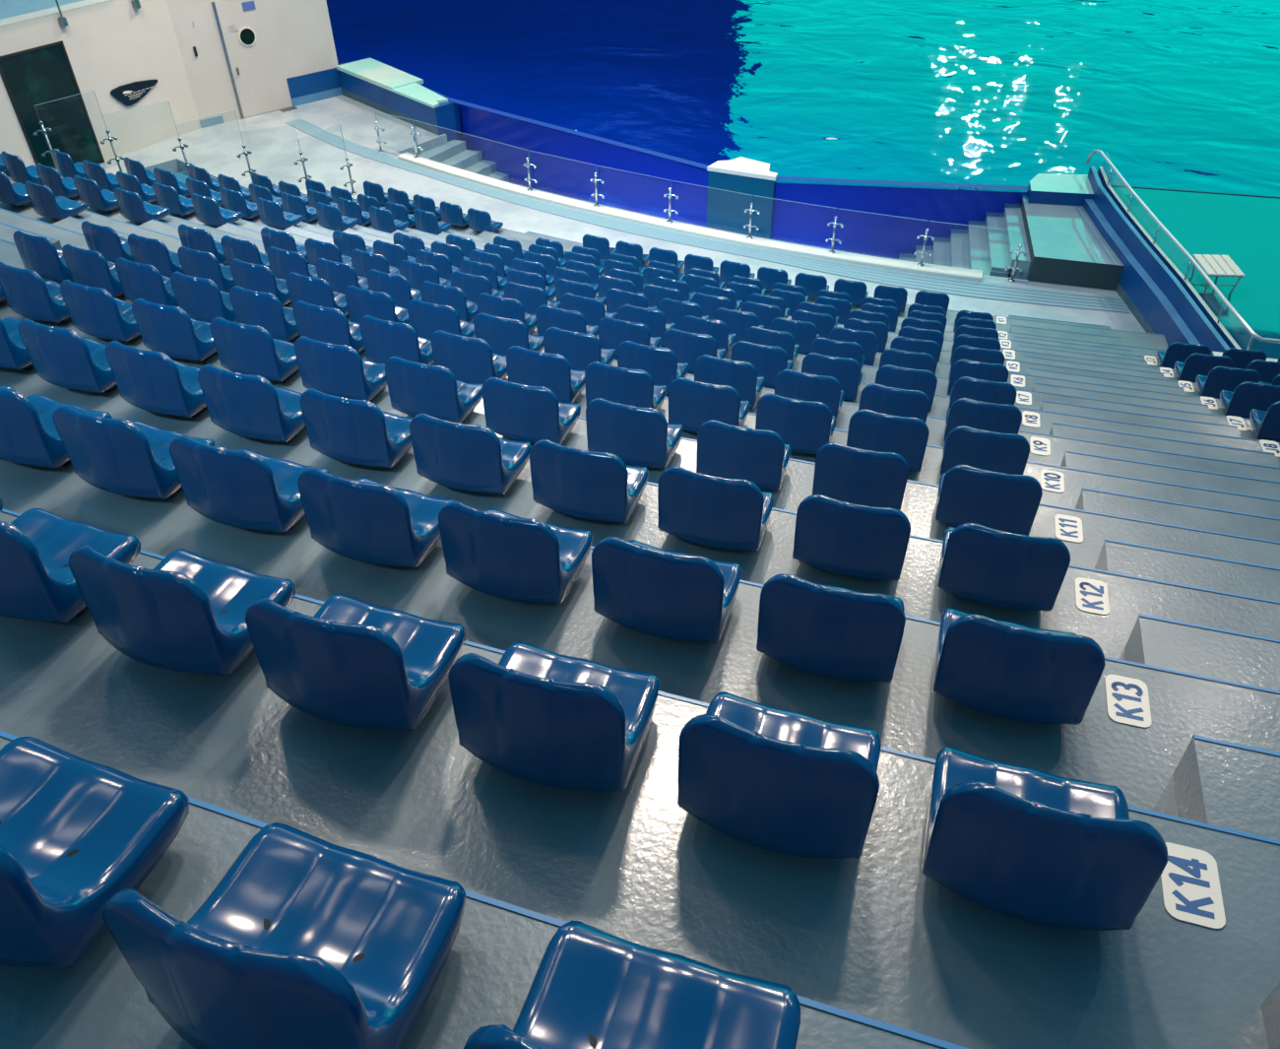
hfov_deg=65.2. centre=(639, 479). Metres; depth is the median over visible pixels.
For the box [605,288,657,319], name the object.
seat
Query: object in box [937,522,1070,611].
seat
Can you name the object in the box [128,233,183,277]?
seat
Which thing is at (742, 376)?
seat
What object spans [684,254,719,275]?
seat
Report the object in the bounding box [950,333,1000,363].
seat
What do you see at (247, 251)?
seat
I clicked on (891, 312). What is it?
seat
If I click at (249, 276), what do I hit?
seat
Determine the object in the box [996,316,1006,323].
plate
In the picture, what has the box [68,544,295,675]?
seat
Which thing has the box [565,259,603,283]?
seat
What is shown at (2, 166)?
seat
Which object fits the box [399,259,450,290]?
seat
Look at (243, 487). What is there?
seat
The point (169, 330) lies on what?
seat
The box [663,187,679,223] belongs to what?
railing post
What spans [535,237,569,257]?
seat
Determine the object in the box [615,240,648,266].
seat
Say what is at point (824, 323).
seat
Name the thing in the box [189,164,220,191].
seat
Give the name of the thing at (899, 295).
seat
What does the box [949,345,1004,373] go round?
seat
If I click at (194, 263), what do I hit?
seat
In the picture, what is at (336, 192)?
seat
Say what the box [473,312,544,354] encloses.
seat
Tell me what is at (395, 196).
seat
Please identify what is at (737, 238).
kerb
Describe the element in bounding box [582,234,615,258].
seat
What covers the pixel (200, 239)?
seat
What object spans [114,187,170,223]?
seat
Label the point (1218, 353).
wall
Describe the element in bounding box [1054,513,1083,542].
plate
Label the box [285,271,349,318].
seat
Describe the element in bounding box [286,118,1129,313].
channel
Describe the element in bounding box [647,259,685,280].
seat
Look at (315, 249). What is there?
seat
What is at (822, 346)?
seat
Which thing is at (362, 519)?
seat
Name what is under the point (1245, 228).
pool deck
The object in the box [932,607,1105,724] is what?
seat
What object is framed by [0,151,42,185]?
seat
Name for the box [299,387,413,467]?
seat
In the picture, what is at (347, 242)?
seat
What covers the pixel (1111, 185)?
trim
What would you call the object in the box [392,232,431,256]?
seat
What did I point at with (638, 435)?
seat
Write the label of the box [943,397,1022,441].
seat
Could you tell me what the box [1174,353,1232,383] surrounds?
seat
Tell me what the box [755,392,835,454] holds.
seat
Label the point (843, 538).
seat
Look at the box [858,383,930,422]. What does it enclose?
seat
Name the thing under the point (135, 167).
seat
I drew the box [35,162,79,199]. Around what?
seat
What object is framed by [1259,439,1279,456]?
plate
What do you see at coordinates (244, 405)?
seat
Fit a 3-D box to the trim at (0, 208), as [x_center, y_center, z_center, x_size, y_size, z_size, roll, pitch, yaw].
[0.525,-1.032,6.957,18.558,0.015,1.199,12,40,16]
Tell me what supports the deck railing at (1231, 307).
on the wall at (1157, 293)
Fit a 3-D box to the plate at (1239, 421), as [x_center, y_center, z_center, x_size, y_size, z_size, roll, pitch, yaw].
[4.260,-0.407,7.138,0.112,0.004,0.175,9,39,11]
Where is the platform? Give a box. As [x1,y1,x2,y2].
[1020,194,1123,290]
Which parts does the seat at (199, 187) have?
backrest, seat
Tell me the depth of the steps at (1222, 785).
3.93 m
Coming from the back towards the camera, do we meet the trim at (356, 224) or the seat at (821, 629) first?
the trim at (356, 224)
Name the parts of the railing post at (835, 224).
glass panel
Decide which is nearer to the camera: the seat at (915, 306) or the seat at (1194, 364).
the seat at (1194, 364)
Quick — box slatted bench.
[1191,254,1245,294]
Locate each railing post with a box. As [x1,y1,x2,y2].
[33,120,60,157]
[100,129,124,172]
[172,137,193,178]
[237,144,255,180]
[294,151,311,182]
[340,157,356,194]
[374,121,386,151]
[410,126,423,158]
[523,157,537,191]
[590,172,605,207]
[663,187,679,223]
[743,202,760,239]
[825,215,843,253]
[913,228,934,266]
[1004,244,1026,282]
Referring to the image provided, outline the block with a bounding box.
[1026,173,1093,205]
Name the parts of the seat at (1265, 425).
backrest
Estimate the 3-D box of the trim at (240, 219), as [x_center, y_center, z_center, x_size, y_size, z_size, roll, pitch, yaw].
[1.302,-1.602,9.207,17.404,0.015,1.125,12,40,16]
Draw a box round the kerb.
[397,152,982,281]
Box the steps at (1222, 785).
[1008,315,1279,1048]
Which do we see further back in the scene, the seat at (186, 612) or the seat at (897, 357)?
the seat at (897, 357)
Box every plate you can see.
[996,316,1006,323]
[997,330,1007,338]
[999,339,1011,348]
[1003,349,1015,359]
[1006,360,1020,372]
[1011,374,1024,386]
[1016,390,1031,404]
[1022,410,1039,427]
[1029,436,1050,455]
[1040,469,1064,492]
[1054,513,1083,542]
[1074,576,1109,614]
[1104,674,1151,727]
[1144,355,1157,365]
[1159,367,1174,378]
[1160,841,1225,928]
[1177,380,1194,391]
[1200,395,1217,409]
[1226,415,1247,431]
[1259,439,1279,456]
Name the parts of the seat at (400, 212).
backrest, seat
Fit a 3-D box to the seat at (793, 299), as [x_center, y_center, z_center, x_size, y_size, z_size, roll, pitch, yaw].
[1.623,-1.941,10.864,0.391,0.378,0.350,13,40,17]
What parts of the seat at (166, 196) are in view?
backrest, seat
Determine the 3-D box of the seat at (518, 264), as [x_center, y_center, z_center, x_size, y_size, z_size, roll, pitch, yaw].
[-1.060,-2.083,10.050,0.392,0.380,0.350,15,41,19]
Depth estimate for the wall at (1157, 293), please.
12.43 m
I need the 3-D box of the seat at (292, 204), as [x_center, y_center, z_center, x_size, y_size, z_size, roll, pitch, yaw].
[-4.120,-3.342,12.188,0.391,0.378,0.350,20,43,24]
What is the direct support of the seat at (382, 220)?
on the terrace
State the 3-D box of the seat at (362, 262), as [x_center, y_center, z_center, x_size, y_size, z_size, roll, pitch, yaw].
[-2.286,-1.881,8.782,0.392,0.380,0.350,17,42,20]
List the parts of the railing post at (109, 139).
glass panel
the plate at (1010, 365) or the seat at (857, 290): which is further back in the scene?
the seat at (857, 290)
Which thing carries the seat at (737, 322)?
on the terrace
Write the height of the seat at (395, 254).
0.379 m
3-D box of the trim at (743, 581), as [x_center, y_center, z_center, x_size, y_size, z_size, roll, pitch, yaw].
[-0.511,-0.272,3.956,20.098,0.015,1.298,12,40,16]
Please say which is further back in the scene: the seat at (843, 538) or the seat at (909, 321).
the seat at (909, 321)
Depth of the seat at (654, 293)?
9.43 m
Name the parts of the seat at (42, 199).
backrest, seat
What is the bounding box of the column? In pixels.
[706,156,777,239]
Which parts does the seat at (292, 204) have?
backrest, seat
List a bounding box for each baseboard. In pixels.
[199,115,224,127]
[286,67,342,106]
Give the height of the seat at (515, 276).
0.379 m
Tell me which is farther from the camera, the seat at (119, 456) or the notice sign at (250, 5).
the notice sign at (250, 5)
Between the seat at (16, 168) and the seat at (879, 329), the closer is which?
the seat at (879, 329)
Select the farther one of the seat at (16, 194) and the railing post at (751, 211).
the railing post at (751, 211)
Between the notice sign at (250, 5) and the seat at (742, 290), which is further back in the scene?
the notice sign at (250, 5)
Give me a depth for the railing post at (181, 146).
14.02 m
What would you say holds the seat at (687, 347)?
on the terrace
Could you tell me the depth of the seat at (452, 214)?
13.98 m
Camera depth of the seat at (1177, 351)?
9.80 m
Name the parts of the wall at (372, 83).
stained skirting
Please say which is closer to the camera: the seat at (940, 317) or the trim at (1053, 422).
the trim at (1053, 422)
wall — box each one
[0,0,201,167]
[166,0,338,122]
[336,58,462,141]
[1083,165,1241,353]
[1210,351,1278,361]
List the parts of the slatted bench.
frame, leg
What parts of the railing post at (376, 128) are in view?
glass panel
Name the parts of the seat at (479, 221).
backrest, seat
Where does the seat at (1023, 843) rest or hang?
on the terrace
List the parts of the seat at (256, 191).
backrest, seat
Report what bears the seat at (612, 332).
on the terrace
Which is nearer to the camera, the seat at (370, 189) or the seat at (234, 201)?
the seat at (234, 201)
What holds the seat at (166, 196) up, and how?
on the terrace
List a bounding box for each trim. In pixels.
[0,207,1279,468]
[0,221,60,241]
[0,238,1279,500]
[0,730,969,1048]
[1,508,1279,843]
[84,209,1279,443]
[167,214,1249,419]
[226,222,304,244]
[240,218,1219,399]
[300,221,1194,383]
[356,224,1173,369]
[407,227,1144,356]
[450,229,1166,350]
[501,227,1160,334]
[578,416,1279,543]
[590,546,1279,693]
[646,481,1279,603]
[1008,314,1110,326]
[1011,323,1120,337]
[1014,335,1132,350]
[1017,344,1147,361]
[1024,355,1163,373]
[1027,367,1183,387]
[1034,382,1208,405]
[1042,399,1237,427]
[1052,422,1274,453]
[1065,449,1279,482]
[1082,487,1279,519]
[1104,538,1279,569]
[1110,185,1279,198]
[1138,613,1279,641]
[1192,734,1279,755]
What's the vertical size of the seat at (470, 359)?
0.379 m
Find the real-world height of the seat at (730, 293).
0.377 m
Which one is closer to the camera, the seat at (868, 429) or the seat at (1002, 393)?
the seat at (868, 429)
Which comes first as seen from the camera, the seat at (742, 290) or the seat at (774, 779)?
the seat at (774, 779)
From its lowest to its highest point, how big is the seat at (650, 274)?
0.380 m
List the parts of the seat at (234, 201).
backrest, seat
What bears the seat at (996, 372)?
on the terrace
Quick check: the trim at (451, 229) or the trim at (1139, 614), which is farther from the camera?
the trim at (451, 229)
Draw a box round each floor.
[0,0,83,19]
[99,95,1146,332]
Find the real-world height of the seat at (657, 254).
0.379 m
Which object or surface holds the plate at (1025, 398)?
on the terrace
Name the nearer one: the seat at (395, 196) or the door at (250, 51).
the seat at (395, 196)
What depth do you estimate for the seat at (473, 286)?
8.28 m
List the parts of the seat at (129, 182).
backrest, seat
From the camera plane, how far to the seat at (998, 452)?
4.87 m
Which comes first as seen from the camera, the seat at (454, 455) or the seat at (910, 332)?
the seat at (454, 455)
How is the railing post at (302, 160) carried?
on the floor at (275, 151)
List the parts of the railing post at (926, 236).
glass panel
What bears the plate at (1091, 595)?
on the terrace
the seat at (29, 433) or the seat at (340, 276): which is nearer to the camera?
the seat at (29, 433)
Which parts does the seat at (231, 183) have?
backrest, seat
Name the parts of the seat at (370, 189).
seat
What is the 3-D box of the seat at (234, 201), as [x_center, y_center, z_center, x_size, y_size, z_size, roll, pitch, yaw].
[-4.573,-3.204,11.506,0.392,0.377,0.349,20,43,24]
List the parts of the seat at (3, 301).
seat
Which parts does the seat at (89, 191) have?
backrest, seat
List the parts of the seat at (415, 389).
seat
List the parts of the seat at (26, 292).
seat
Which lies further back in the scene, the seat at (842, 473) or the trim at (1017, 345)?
the trim at (1017, 345)
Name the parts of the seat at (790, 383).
seat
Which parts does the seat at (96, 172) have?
seat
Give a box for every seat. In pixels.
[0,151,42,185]
[0,153,8,175]
[0,171,32,208]
[0,261,71,324]
[0,286,7,307]
[0,317,34,372]
[0,384,14,389]
[0,387,112,468]
[0,498,3,511]
[0,508,140,623]
[0,735,189,966]
[13,230,72,281]
[18,319,118,394]
[24,180,87,220]
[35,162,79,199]
[51,148,86,179]
[53,404,216,499]
[60,279,141,343]
[62,244,125,299]
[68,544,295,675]
[73,175,119,213]
[81,220,134,262]
[82,159,120,192]
[102,822,465,1048]
[105,340,207,418]
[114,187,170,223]
[115,256,178,306]
[116,170,156,204]
[124,157,156,187]
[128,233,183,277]
[131,298,217,363]
[152,182,194,217]
[153,167,190,197]
[169,435,330,532]
[170,271,237,322]
[177,224,227,265]
[177,246,234,292]
[185,177,223,207]
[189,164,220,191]
[191,192,242,227]
[197,364,306,443]
[210,317,299,383]
[217,173,252,201]
[219,187,259,221]
[220,235,270,268]
[229,258,291,307]
[229,285,299,342]
[245,593,465,730]
[248,183,283,210]
[251,172,280,197]
[256,197,303,229]
[260,227,308,263]
[266,246,318,279]
[278,180,309,205]
[280,192,318,224]
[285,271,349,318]
[292,300,364,354]
[294,336,386,401]
[297,466,454,568]
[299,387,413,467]
[304,238,352,265]
[305,178,332,201]
[307,189,337,207]
[315,201,359,231]
[315,257,369,293]
[330,186,357,202]
[332,230,374,255]
[336,196,371,226]
[344,285,409,323]
[350,249,400,277]
[356,193,384,211]
[359,315,434,364]
[363,180,388,206]
[367,268,421,308]
[369,205,409,233]
[373,239,416,267]
[384,200,415,228]
[384,356,482,423]
[387,187,414,213]
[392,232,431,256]
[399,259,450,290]
[407,299,475,339]
[409,413,531,494]
[413,193,441,220]
[413,208,451,235]
[415,249,460,279]
[420,280,478,321]
[430,240,470,267]
[430,329,507,383]
[438,501,592,604]
[439,200,468,228]
[446,234,484,257]
[448,640,659,790]
[449,270,504,301]
[459,258,507,290]
[463,919,800,1048]
[467,207,503,233]
[469,249,511,276]
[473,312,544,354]
[476,292,536,333]
[481,377,580,444]
[484,242,523,266]
[493,235,526,258]
[504,281,560,313]
[506,268,556,300]
[506,345,585,402]
[511,257,554,286]
[523,251,565,274]
[528,243,566,266]
[529,439,648,522]
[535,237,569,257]
[535,304,598,336]
[543,326,615,370]
[553,266,597,295]
[555,278,606,305]
[560,292,617,324]
[565,251,603,274]
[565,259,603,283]
[572,245,606,265]
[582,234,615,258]
[584,361,667,409]
[585,397,683,468]
[591,536,741,642]
[597,275,642,296]
[598,317,661,359]
[603,258,642,276]
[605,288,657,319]
[608,267,651,292]
[609,253,645,273]
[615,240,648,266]
[617,340,688,393]
[618,304,675,346]
[642,266,675,284]
[642,284,690,309]
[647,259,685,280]
[648,247,684,271]
[653,276,696,302]
[657,465,773,551]
[658,298,709,329]
[663,328,726,373]
[668,377,750,432]
[677,691,881,858]
[680,315,736,357]
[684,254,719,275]
[684,273,717,293]
[688,267,725,288]
[691,292,737,319]
[694,354,765,408]
[696,419,791,491]
[700,284,742,311]
[713,307,764,342]
[719,259,755,285]
[725,281,761,303]
[729,274,766,295]
[730,340,793,388]
[740,301,786,329]
[744,325,799,366]
[747,293,789,319]
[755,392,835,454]
[756,573,905,682]
[757,266,791,292]
[769,288,805,316]
[769,317,820,355]
[771,282,808,301]
[774,369,844,422]
[791,309,836,338]
[792,494,910,580]
[794,272,829,299]
[797,301,838,325]
[801,352,862,401]
[810,336,864,371]
[812,442,908,510]
[814,296,852,324]
[816,289,852,309]
[829,326,878,366]
[833,278,868,307]
[843,318,888,352]
[846,408,929,472]
[848,309,890,331]
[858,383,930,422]
[860,303,898,332]
[861,296,896,308]
[873,284,907,313]
[874,364,937,412]
[878,348,935,372]
[890,335,940,374]
[897,325,944,361]
[900,317,943,332]
[906,303,944,317]
[907,310,947,334]
[914,290,949,317]
[921,745,1168,930]
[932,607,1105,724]
[934,464,1042,535]
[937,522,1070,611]
[939,425,1029,475]
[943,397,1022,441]
[947,359,1008,395]
[948,376,1017,408]
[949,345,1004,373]
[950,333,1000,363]
[953,310,993,331]
[953,317,996,339]
[953,324,998,342]
[1156,341,1210,369]
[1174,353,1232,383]
[1195,366,1260,398]
[1219,381,1279,418]
[1221,347,1266,369]
[1234,359,1279,383]
[1249,400,1279,442]
[1259,374,1279,384]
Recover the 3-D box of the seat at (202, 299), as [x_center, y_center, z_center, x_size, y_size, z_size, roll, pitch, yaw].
[-2.718,-1.183,6.366,0.392,0.379,0.351,15,42,19]
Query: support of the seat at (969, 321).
on the terrace
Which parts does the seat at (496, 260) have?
seat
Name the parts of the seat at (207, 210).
backrest, seat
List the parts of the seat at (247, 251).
seat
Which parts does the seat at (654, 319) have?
seat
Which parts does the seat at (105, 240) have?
seat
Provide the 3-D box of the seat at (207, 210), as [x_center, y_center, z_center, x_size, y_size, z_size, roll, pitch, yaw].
[-4.481,-2.870,10.569,0.391,0.376,0.350,19,43,23]
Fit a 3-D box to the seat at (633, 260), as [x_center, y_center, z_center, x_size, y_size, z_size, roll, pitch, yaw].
[-0.147,-2.645,12.289,0.392,0.380,0.351,16,41,19]
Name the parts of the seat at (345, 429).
seat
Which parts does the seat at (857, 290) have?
seat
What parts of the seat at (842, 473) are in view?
seat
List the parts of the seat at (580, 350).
seat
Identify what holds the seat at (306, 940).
on the terrace
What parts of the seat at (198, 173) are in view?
seat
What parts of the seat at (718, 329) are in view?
seat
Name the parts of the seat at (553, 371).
seat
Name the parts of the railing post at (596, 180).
glass panel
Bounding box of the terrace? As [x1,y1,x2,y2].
[0,175,1279,1048]
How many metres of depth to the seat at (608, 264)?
11.26 m
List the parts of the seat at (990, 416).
seat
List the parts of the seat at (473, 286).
seat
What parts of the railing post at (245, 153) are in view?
glass panel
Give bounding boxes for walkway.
[0,217,582,248]
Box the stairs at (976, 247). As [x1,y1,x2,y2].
[897,203,1030,279]
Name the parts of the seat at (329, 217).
backrest, seat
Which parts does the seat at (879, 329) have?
seat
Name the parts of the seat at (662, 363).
seat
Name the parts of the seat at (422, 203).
seat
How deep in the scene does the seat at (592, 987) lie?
1.44 m
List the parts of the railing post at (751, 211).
glass panel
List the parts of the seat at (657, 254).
seat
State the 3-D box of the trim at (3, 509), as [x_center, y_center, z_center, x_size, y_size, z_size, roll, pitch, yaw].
[-0.770,-0.082,3.206,20.483,0.015,1.323,12,40,16]
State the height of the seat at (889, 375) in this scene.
0.380 m
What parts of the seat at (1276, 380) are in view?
backrest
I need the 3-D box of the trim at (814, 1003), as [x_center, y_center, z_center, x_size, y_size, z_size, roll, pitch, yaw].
[-1.029,0.108,2.456,20.868,0.015,1.347,12,40,16]
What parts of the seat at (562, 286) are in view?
backrest, seat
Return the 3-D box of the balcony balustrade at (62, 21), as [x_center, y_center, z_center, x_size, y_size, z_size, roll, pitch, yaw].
[-9.604,-7.176,14.914,0.112,1.130,4.476,22,44,26]
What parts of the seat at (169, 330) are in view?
seat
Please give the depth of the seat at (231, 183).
12.51 m
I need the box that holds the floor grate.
[279,106,297,112]
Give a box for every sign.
[110,79,157,105]
[241,0,255,10]
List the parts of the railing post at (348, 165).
glass panel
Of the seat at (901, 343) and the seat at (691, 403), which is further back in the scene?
the seat at (901, 343)
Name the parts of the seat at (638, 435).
seat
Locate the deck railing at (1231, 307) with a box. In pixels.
[1086,149,1279,349]
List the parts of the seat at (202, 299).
seat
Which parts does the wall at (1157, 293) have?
stained skirting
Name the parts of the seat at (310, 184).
seat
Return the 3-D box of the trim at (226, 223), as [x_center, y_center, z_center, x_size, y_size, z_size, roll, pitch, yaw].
[-3.787,-2.491,10.132,1.107,0.011,0.015,18,42,22]
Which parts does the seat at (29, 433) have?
backrest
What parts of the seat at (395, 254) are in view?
seat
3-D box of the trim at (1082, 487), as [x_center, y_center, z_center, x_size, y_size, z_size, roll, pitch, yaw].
[2.751,0.148,4.668,1.300,0.011,0.017,9,40,12]
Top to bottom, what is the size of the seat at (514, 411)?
0.377 m
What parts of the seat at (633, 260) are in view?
seat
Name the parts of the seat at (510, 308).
seat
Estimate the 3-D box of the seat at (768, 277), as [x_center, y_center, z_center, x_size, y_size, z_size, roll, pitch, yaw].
[1.679,-2.522,12.473,0.390,0.377,0.351,13,41,17]
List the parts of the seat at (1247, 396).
seat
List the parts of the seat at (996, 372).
seat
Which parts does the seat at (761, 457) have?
seat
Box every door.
[0,40,104,168]
[211,0,289,118]
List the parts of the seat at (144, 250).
seat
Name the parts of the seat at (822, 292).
backrest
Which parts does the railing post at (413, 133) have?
glass panel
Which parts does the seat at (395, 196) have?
seat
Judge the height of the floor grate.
0.008 m
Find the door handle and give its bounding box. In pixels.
[192,46,197,56]
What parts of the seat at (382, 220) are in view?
backrest, seat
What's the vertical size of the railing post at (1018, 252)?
0.534 m
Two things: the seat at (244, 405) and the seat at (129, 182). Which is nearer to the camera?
the seat at (244, 405)
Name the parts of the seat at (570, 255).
backrest, seat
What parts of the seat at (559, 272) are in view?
backrest, seat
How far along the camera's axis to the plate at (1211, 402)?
7.91 m
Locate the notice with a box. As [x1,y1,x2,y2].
[227,24,238,32]
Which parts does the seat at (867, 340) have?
seat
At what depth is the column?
15.36 m
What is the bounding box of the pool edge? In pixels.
[448,97,708,169]
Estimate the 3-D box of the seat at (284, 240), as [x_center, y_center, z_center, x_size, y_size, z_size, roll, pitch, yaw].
[-3.206,-2.156,9.142,0.392,0.380,0.351,17,42,21]
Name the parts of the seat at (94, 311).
seat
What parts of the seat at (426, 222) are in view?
backrest, seat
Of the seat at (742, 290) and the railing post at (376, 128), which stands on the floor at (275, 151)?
the railing post at (376, 128)
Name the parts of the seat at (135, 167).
seat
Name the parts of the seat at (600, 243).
seat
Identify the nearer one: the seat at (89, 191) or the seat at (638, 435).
the seat at (638, 435)
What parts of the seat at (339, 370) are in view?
seat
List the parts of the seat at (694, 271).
seat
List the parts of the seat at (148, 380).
seat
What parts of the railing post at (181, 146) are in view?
glass panel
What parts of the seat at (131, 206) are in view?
backrest, seat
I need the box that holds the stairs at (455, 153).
[417,139,509,182]
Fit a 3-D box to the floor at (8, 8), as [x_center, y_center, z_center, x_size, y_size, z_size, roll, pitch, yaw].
[-11.697,-7.240,15.753,3.800,0.160,7.300,22,44,26]
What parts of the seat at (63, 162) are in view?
seat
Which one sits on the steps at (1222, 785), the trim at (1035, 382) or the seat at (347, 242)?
the trim at (1035, 382)
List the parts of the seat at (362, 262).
seat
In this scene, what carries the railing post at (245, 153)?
on the floor at (275, 151)
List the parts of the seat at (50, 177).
backrest, seat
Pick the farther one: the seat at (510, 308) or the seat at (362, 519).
the seat at (510, 308)
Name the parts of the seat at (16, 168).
seat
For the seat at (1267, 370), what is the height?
0.380 m
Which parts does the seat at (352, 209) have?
seat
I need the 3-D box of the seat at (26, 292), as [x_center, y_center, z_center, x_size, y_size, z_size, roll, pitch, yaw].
[-3.440,-1.113,5.773,0.391,0.377,0.350,16,41,20]
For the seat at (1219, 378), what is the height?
0.380 m
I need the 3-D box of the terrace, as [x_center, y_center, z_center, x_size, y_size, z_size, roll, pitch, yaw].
[0.099,-0.769,6.831,21.986,5.381,14.274,10,40,13]
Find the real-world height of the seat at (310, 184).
0.378 m
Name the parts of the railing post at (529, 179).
glass panel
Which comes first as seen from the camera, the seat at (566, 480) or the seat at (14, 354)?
the seat at (566, 480)
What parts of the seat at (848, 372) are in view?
seat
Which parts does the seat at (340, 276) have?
seat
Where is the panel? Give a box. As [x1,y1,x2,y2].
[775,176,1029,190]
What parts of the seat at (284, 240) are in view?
backrest, seat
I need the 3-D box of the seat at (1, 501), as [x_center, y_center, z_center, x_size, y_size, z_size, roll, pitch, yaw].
[-2.067,0.046,2.754,0.392,0.379,0.350,13,41,17]
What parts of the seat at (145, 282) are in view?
seat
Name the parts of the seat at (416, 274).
seat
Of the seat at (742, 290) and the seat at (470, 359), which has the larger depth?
the seat at (742, 290)
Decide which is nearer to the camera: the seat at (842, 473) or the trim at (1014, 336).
the seat at (842, 473)
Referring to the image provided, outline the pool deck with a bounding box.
[1111,186,1279,359]
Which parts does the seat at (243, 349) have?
seat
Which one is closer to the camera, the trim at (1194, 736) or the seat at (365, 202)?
the trim at (1194, 736)
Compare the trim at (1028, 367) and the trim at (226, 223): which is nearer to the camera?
the trim at (1028, 367)
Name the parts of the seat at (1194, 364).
seat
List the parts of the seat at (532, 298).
seat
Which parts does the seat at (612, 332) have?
seat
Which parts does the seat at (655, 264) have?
seat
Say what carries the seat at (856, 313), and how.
on the terrace
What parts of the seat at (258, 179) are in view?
seat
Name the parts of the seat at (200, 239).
seat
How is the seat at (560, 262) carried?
on the terrace
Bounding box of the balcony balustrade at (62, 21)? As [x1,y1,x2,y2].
[55,0,140,26]
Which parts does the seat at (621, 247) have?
seat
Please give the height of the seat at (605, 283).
0.381 m
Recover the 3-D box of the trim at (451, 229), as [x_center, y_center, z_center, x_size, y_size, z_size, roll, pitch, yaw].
[0.607,-2.623,12.558,11.754,0.015,0.564,15,41,18]
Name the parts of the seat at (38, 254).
seat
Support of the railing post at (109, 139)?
on the floor at (275, 151)
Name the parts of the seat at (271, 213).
backrest, seat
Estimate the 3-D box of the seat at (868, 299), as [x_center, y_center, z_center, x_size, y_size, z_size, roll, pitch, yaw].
[2.728,-1.957,11.384,0.391,0.378,0.351,11,40,15]
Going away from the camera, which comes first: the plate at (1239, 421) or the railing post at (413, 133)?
the plate at (1239, 421)
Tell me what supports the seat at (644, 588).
on the terrace
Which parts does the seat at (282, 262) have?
seat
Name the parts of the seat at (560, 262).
seat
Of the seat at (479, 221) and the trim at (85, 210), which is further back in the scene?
the seat at (479, 221)
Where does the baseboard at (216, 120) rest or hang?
attached to the wall at (302, 33)
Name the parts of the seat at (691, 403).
seat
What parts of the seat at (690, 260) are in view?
seat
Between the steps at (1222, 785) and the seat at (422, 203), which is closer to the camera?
the steps at (1222, 785)
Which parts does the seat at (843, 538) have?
seat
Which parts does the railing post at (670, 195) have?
glass panel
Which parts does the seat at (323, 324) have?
seat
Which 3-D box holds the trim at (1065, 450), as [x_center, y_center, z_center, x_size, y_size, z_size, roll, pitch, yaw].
[2.990,-0.054,5.434,1.289,0.011,0.017,9,40,12]
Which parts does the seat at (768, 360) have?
seat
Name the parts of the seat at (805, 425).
seat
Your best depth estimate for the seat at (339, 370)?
4.97 m
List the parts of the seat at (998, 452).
seat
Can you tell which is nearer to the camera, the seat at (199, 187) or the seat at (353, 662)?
the seat at (353, 662)
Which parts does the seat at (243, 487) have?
backrest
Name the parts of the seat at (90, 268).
seat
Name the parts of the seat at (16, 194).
backrest, seat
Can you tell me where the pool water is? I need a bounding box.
[325,0,1279,259]
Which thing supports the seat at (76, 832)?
on the terrace
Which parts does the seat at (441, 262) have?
seat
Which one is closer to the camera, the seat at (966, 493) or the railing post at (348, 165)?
the seat at (966, 493)

